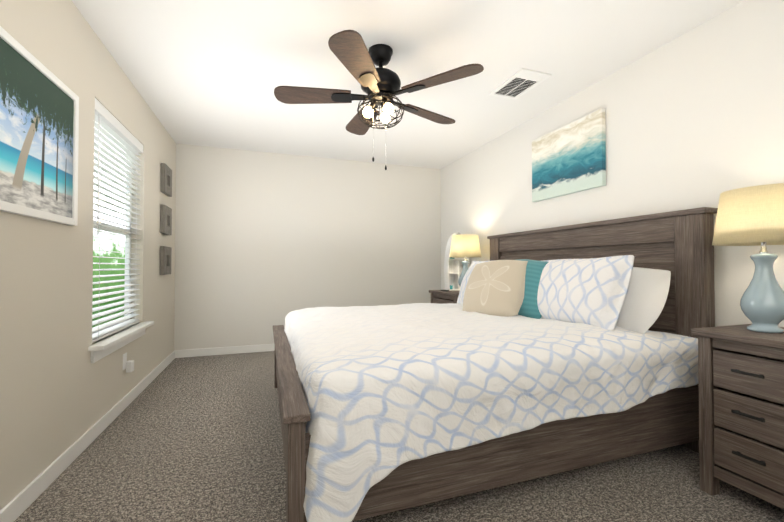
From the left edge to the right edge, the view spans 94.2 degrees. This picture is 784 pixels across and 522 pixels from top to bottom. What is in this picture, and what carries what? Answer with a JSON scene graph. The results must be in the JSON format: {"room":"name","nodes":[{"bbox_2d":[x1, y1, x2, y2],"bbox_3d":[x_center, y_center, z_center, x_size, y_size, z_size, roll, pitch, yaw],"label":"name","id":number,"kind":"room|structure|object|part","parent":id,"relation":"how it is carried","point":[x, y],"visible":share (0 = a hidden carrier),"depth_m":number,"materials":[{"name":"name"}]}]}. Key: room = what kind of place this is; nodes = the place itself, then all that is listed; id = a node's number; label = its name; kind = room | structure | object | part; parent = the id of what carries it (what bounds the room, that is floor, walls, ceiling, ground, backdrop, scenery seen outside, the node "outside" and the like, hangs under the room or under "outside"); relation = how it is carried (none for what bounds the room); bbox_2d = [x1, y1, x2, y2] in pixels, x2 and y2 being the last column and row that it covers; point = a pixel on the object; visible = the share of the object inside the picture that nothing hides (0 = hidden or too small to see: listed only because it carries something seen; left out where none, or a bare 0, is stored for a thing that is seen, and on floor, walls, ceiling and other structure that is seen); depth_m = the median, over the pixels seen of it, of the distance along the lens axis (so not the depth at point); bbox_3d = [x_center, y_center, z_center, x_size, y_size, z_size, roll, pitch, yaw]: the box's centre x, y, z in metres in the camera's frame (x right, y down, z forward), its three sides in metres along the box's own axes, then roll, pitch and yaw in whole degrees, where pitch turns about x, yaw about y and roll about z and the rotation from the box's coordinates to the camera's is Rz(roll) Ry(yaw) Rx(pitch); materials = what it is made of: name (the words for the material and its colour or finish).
{"room":"bedroom","nodes":[
{"label":"bedroom","id":0,"kind":"room"},
{"bbox_2d":[0,0,175,509],"bbox_3d":[-1.672,-0.158,1.669,0.120,2.440,5.190,0,-1,-19],"label":"wall","id":1,"kind":"structure","parent":0,"point":[60,393],"depth_m":1.92,"materials":[{"name":"paint"}]},
{"bbox_2d":[0,26,78,225],"bbox_3d":[-1.523,-0.539,1.472,0.024,0.693,1.000,0,-1,-19],"label":"framed picture","id":2,"kind":"object","parent":1,"relation":"attached to","point":[39,121],"visible":1,"depth_m":1.60,"materials":[{"name":"white"}]},
{"bbox_2d":[0,350,175,521],"bbox_3d":[-1.609,1.018,1.674,0.014,0.088,5.190,0,-1,-19],"label":"baseboard","id":3,"kind":"structure","parent":1,"relation":"attached to","point":[19,504],"depth_m":1.90,"materials":[{"name":"white wood"}]},
{"bbox_2d":[92,149,131,333],"bbox_3d":[-2.034,-0.240,2.587,0.033,1.490,0.940,0,-1,-19],"label":"window","id":4,"kind":"structure","parent":1,"relation":"in","point":[126,234],"depth_m":2.99,"materials":[{"name":"white plastic"}]},
{"bbox_2d":[92,98,142,342],"bbox_3d":[-1.973,-0.239,2.608,0.075,1.486,0.932,0,-1,-19],"label":"window blinds","id":5,"kind":"object","parent":4,"relation":"attached to","point":[109,122],"visible":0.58,"depth_m":2.56,"materials":[{"name":"white plastic"}]},
{"bbox_2d":[88,321,153,362],"bbox_3d":[-1.950,0.558,2.605,0.175,0.105,1.030,0,-1,-19],"label":"window sill","id":6,"kind":"structure","parent":1,"relation":"attached to","point":[104,347],"depth_m":2.43,"materials":[{"name":"white wood"}]},
{"bbox_2d":[123,352,133,372],"bbox_3d":[-1.941,0.749,2.685,0.045,0.145,0.100,0,-1,-19],"label":"electrical outlet plate","id":7,"kind":"object","parent":1,"relation":"attached to","point":[128,366],"visible":1,"depth_m":2.68,"materials":[{"name":"white plastic"}]},
{"bbox_2d":[160,163,171,196],"bbox_3d":[-2.280,-0.814,3.685,0.040,0.280,0.280,0,-1,-19],"label":"frame","id":8,"kind":"object","parent":1,"relation":"attached to","point":[166,181],"visible":1,"depth_m":3.60,"materials":[{"name":"grey wood"}]},
{"bbox_2d":[160,204,171,234],"bbox_3d":[-2.280,-0.409,3.679,0.040,0.280,0.280,0,-1,-19],"label":"frame","id":9,"kind":"object","parent":1,"relation":"attached to","point":[165,220],"visible":1,"depth_m":3.58,"materials":[{"name":"grey wood"}]},
{"bbox_2d":[160,246,171,274],"bbox_3d":[-2.280,-0.004,3.673,0.040,0.280,0.280,0,-1,-19],"label":"frame","id":10,"kind":"object","parent":1,"relation":"attached to","point":[165,260],"visible":1,"depth_m":3.58,"materials":[{"name":"grey wood"}]},
{"bbox_2d":[174,143,440,349],"bbox_3d":[-0.902,-0.114,4.745,3.590,2.440,0.120,0,-1,-19],"label":"wall","id":11,"kind":"structure","parent":0,"point":[265,242],"depth_m":4.55,"materials":[{"name":"beige paint"}]},
{"bbox_2d":[176,344,274,357],"bbox_3d":[-0.875,1.061,4.667,3.300,0.088,0.014,0,-1,-19],"label":"baseboard","id":12,"kind":"structure","parent":11,"relation":"attached to","point":[263,347],"depth_m":4.28,"materials":[{"name":"white wood"}]},
{"bbox_2d":[14,351,783,521],"bbox_3d":[-0.033,1.110,2.219,3.590,0.080,5.430,0,-1,-19],"label":"floor","id":13,"kind":"structure","parent":0,"point":[193,439],"depth_m":1.77,"materials":[{"name":"carpet"}]},
{"bbox_2d":[429,290,459,303],"bbox_3d":[0.777,0.727,4.241,0.467,0.745,0.656,0,-1,-19],"label":"nightstand","id":14,"kind":"object","parent":13,"relation":"on","point":[440,297],"visible":0.15,"depth_m":4.19,"materials":[{"name":"brown wood"}]},
{"bbox_2d":[444,233,469,290],"bbox_3d":[0.792,0.006,4.452,0.290,0.700,0.110,0,-1,-19],"label":"shelf","id":15,"kind":"object","parent":14,"relation":"on","point":[453,267],"visible":0.58,"depth_m":4.44,"materials":[{"name":"white paint"}]},
{"bbox_2d":[450,234,480,285],"bbox_3d":[0.829,0.032,4.116,0.352,0.639,0.352,0,-1,-19],"label":"lamp","id":16,"kind":"object","parent":14,"relation":"on","point":[465,246],"visible":0.75,"depth_m":3.99,"materials":[{"name":"beige fabric"}]},
{"bbox_3d":[0.829,-0.165,4.118,0.352,0.245,0.352,0,-1,-19],"label":"lamp shade","id":17,"kind":"part","parent":16,"relation":"part of","materials":[{"name":"fabric"}]},
{"bbox_2d":[273,207,717,521],"bbox_3d":[0.383,0.395,2.603,2.312,1.362,2.204,0,-1,-19],"label":"bed","id":18,"kind":"object","parent":13,"relation":"on","point":[532,354],"visible":1,"depth_m":1.72,"materials":[{"name":"white fabric"}]},
{"bbox_2d":[284,303,698,521],"bbox_3d":[0.389,0.656,2.601,2.202,0.586,2.208,0,-1,-19],"label":"duvet","id":19,"kind":"object","parent":18,"relation":"on","point":[395,405],"depth_m":1.59,"materials":[{"name":"white fabric"}]},
{"bbox_2d":[462,260,527,316],"bbox_3d":[0.777,0.200,2.751,0.389,0.425,0.518,0,-1,-19],"label":"pillow","id":20,"kind":"object","parent":18,"relation":"on","point":[497,288],"depth_m":2.63,"materials":[{"name":"beige fabric"}]},
{"bbox_2d":[616,267,670,333],"bbox_3d":[1.354,0.224,2.453,0.278,0.420,0.919,0,-1,-19],"label":"pillow","id":21,"kind":"object","parent":18,"relation":"on","point":[648,290],"depth_m":2.08,"materials":[{"name":"white fabric"}]},
{"bbox_2d":[691,324,783,508],"bbox_3d":[1.738,0.687,1.468,0.467,0.745,0.676,0,-1,-19],"label":"nightstand","id":22,"kind":"object","parent":13,"relation":"on","point":[741,401],"visible":0.96,"depth_m":1.56,"materials":[{"name":"brown wood"}]},
{"bbox_2d":[712,183,783,332],"bbox_3d":[1.684,-0.003,1.650,0.352,0.639,0.352,0,-1,-19],"label":"lamp","id":23,"kind":"object","parent":22,"relation":"on","point":[751,216],"visible":1,"depth_m":1.60,"materials":[{"name":"blue ceramic"}]},
{"bbox_3d":[1.684,-0.200,1.653,0.352,0.245,0.352,0,-1,-19],"label":"lamp shade","id":24,"kind":"part","parent":23,"relation":"part of","materials":[{"name":"fabric"}]},
{"bbox_2d":[72,0,743,168],"bbox_3d":[-0.033,-1.409,2.255,3.590,0.080,5.430,0,-1,-19],"label":"ceiling","id":25,"kind":"structure","parent":0,"point":[212,73],"depth_m":2.45,"materials":[{"name":"white paint"}]},
{"bbox_2d":[274,30,483,169],"bbox_3d":[-0.095,-0.982,2.411,1.303,0.768,1.259,0,-1,-19],"label":"ceiling fan","id":26,"kind":"object","parent":25,"relation":"hanging from","point":[380,85],"visible":1,"depth_m":2.29,"materials":[{"name":"brown wood"}]},
{"bbox_2d":[489,68,551,99],"bbox_3d":[0.976,-1.355,2.810,0.260,0.012,0.410,0,-1,-19],"label":"ceiling vent","id":27,"kind":"object","parent":25,"relation":"in","point":[519,83],"visible":1,"depth_m":2.79,"materials":[{"name":"white plastic"}]},
{"bbox_2d":[441,0,783,326],"bbox_3d":[1.627,-0.142,2.748,0.120,2.440,5.310,0,-1,-19],"label":"wall","id":28,"kind":"structure","parent":0,"point":[694,117],"depth_m":2.25,"materials":[{"name":"paint"}]},
{"bbox_2d":[532,108,605,201],"bbox_3d":[1.442,-0.838,3.044,0.038,0.570,0.750,0,-1,-19],"label":"canvas art","id":29,"kind":"object","parent":28,"relation":"attached to","point":[569,158],"visible":1,"depth_m":2.95,"materials":[{"name":"paint"}]},
{"label":"outside","id":30,"kind":"structure","parent":0,"visible":0},
{"bbox_2d":[92,121,125,327],"bbox_3d":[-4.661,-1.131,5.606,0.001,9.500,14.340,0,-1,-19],"label":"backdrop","id":31,"kind":"structure","parent":30,"point":[106,242],"depth_m":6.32,"materials":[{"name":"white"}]}
]}

